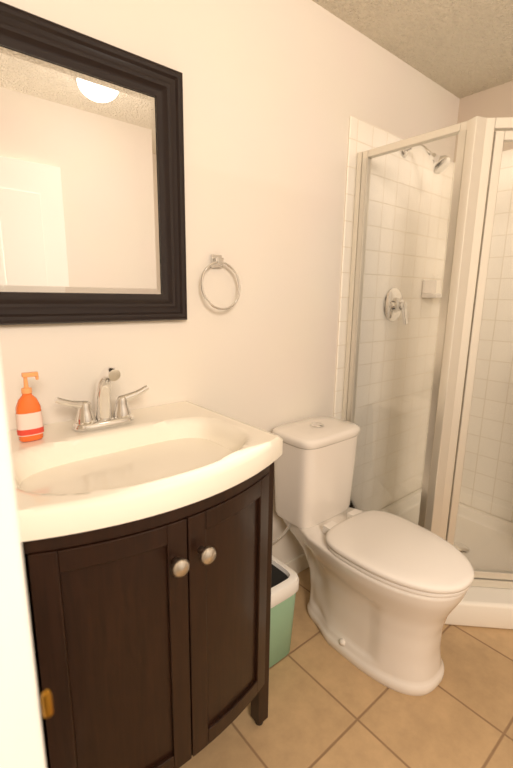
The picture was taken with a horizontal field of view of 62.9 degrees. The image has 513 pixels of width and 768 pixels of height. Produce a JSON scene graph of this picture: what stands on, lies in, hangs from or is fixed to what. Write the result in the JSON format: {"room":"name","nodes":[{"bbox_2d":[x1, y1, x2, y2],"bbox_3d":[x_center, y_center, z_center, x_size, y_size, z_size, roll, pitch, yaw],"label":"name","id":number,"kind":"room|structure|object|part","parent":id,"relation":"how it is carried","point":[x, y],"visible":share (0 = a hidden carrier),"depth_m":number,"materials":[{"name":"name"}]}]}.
{"room":"bathroom","nodes":[
{"label":"bathroom","id":0,"kind":"room"},
{"bbox_2d":[0,0,459,563],"bbox_3d":[0.109,-0.241,1.771,2.644,2.345,0.120,-9,15,-39],"label":"wall","id":1,"kind":"structure","parent":0,"point":[278,94],"depth_m":1.49,"materials":[{"name":"paint"}]},
{"bbox_2d":[0,1,186,324],"bbox_3d":[-0.471,-0.523,1.107,0.638,0.716,0.032,-9,15,-39],"label":"mirror","id":2,"kind":"object","parent":1,"relation":"attached to","point":[92,204],"visible":1,"depth_m":1.12,"materials":[{"name":"mirror"}]},
{"bbox_2d":[200,254,240,309],"bbox_3d":[-0.127,-0.346,1.433,0.165,0.186,0.047,-9,15,-39],"label":"towel ring","id":3,"kind":"object","parent":1,"relation":"attached to","point":[216,261],"visible":0.92,"depth_m":1.42,"materials":[{"name":"silver metal"}]},
{"bbox_3d":[-0.130,-0.416,1.423,0.044,0.044,0.034,-9,15,-39],"label":"plate","id":4,"kind":"part","parent":3,"relation":"part of","materials":[{"name":"silver metal"}]},
{"bbox_2d":[285,553,308,573],"bbox_3d":[-0.215,0.931,1.667,1.491,0.085,0.012,-9,15,-39],"label":"baseboard","id":5,"kind":"structure","parent":1,"relation":"attached to","point":[298,564],"depth_m":2.00,"materials":[{"name":"beige paint"}]},
{"bbox_2d":[333,116,453,510],"bbox_3d":[0.721,-0.167,2.225,0.911,2.030,0.010,-9,15,-39],"label":"tile","id":6,"kind":"structure","parent":1,"relation":"attached to","point":[363,136],"depth_m":2.18,"materials":[{"name":"white tile"}]},
{"bbox_2d":[180,567,512,767],"bbox_3d":[0.275,1.129,1.113,3.551,0.060,1.776,-9,15,-39],"label":"floor","id":7,"kind":"structure","parent":0,"point":[329,706],"depth_m":1.33,"materials":[{"name":"tile"}]},
{"bbox_2d":[9,367,282,767],"bbox_3d":[-0.309,0.520,1.111,0.674,1.115,0.580,-9,15,-39],"label":"bathroom vanity","id":8,"kind":"object","parent":7,"relation":"on","point":[146,537],"visible":0.96,"depth_m":0.90,"materials":[{"name":"cultured marble"},{"name":"espresso wood"},{"name":"brushed nickel"}]},
{"bbox_2d":[15,371,43,441],"bbox_3d":[-0.559,0.056,1.027,0.059,0.169,0.039,-9,15,-39],"label":"soap bottle","id":9,"kind":"object","parent":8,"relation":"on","point":[29,421],"visible":1,"depth_m":1.02,"materials":[{"name":"orange plastic"}]},
{"bbox_2d":[53,367,148,431],"bbox_3d":[-0.403,0.034,1.131,0.257,0.175,0.127,-9,15,-39],"label":"faucet","id":10,"kind":"object","parent":8,"relation":"on","point":[121,420],"depth_m":1.14,"materials":[{"name":"silver metal"}]},
{"bbox_2d":[269,555,298,667],"bbox_3d":[0.022,0.838,1.555,0.202,0.320,0.222,-9,15,-39],"label":"waste bin","id":11,"kind":"object","parent":7,"relation":"on","point":[284,583],"visible":0.29,"depth_m":1.49,"materials":[{"name":"green plastic"}]},
{"bbox_3d":[0.024,0.708,1.528,0.202,0.054,0.222,-9,15,-39],"label":"lid","id":12,"kind":"part","parent":11,"relation":"part of","materials":[{"name":"white plastic"}]},
{"bbox_2d":[272,416,473,695],"bbox_3d":[0.379,0.599,1.572,0.461,0.791,0.778,-9,15,-39],"label":"toilet","id":13,"kind":"object","parent":7,"relation":"on","point":[388,591],"visible":1,"depth_m":1.50,"materials":[{"name":"beige ceramic"}]},
{"bbox_3d":[0.244,0.375,1.758,0.330,0.335,0.217,-9,15,-39],"label":"tank","id":14,"kind":"part","parent":13,"relation":"part of","materials":[{"name":"beige ceramic"}]},
{"bbox_3d":[0.247,0.190,1.719,0.348,0.040,0.237,-9,15,-39],"label":"tank lid","id":15,"kind":"part","parent":13,"relation":"part of","materials":[{"name":"beige ceramic"}]},
{"bbox_3d":[0.497,0.584,1.491,0.378,0.043,0.511,-9,15,-39],"label":"seat","id":16,"kind":"part","parent":13,"relation":"part of","materials":[{"name":"beige plastic"}]},
{"bbox_2d":[342,116,512,628],"bbox_3d":[1.036,-0.075,1.849,0.899,2.015,0.984,-9,15,-39],"label":"shower","id":17,"kind":"object","parent":7,"relation":"on","point":[480,541],"visible":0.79,"depth_m":1.67,"materials":[{"name":"white plastic"}]},
{"bbox_2d":[312,0,512,98],"bbox_3d":[0.310,-1.234,0.615,3.551,0.080,1.776,-9,15,-39],"label":"ceiling","id":18,"kind":"structure","parent":0,"point":[459,49],"depth_m":1.70,"materials":[{"name":"white paint"}]},
{"bbox_2d":[453,81,512,161],"bbox_3d":[1.646,-0.246,1.902,0.120,2.345,1.656,-9,15,-39],"label":"wall","id":19,"kind":"structure","parent":0,"point":[496,101],"depth_m":2.14,"materials":[{"name":"paint"}]},
{"bbox_2d":[421,149,512,521],"bbox_3d":[1.424,-0.128,2.092,0.010,2.030,1.106,-9,15,-39],"label":"tile","id":20,"kind":"structure","parent":19,"relation":"attached to","point":[503,325],"depth_m":2.27,"materials":[{"name":"white tile"}]},
{"bbox_3d":[-0.534,-0.003,0.597,0.120,2.345,0.891,-9,15,-39],"label":"wall","id":21,"kind":"structure","parent":0,"visible":0},
{"bbox_2d":[0,358,52,767],"bbox_3d":[-0.256,0.187,0.306,0.170,2.100,0.090,-9,15,-39],"label":"door frame","id":22,"kind":"structure","parent":21,"relation":"attached to","point":[21,740],"depth_m":0.33,"materials":[{"name":"white paint"}]}
]}

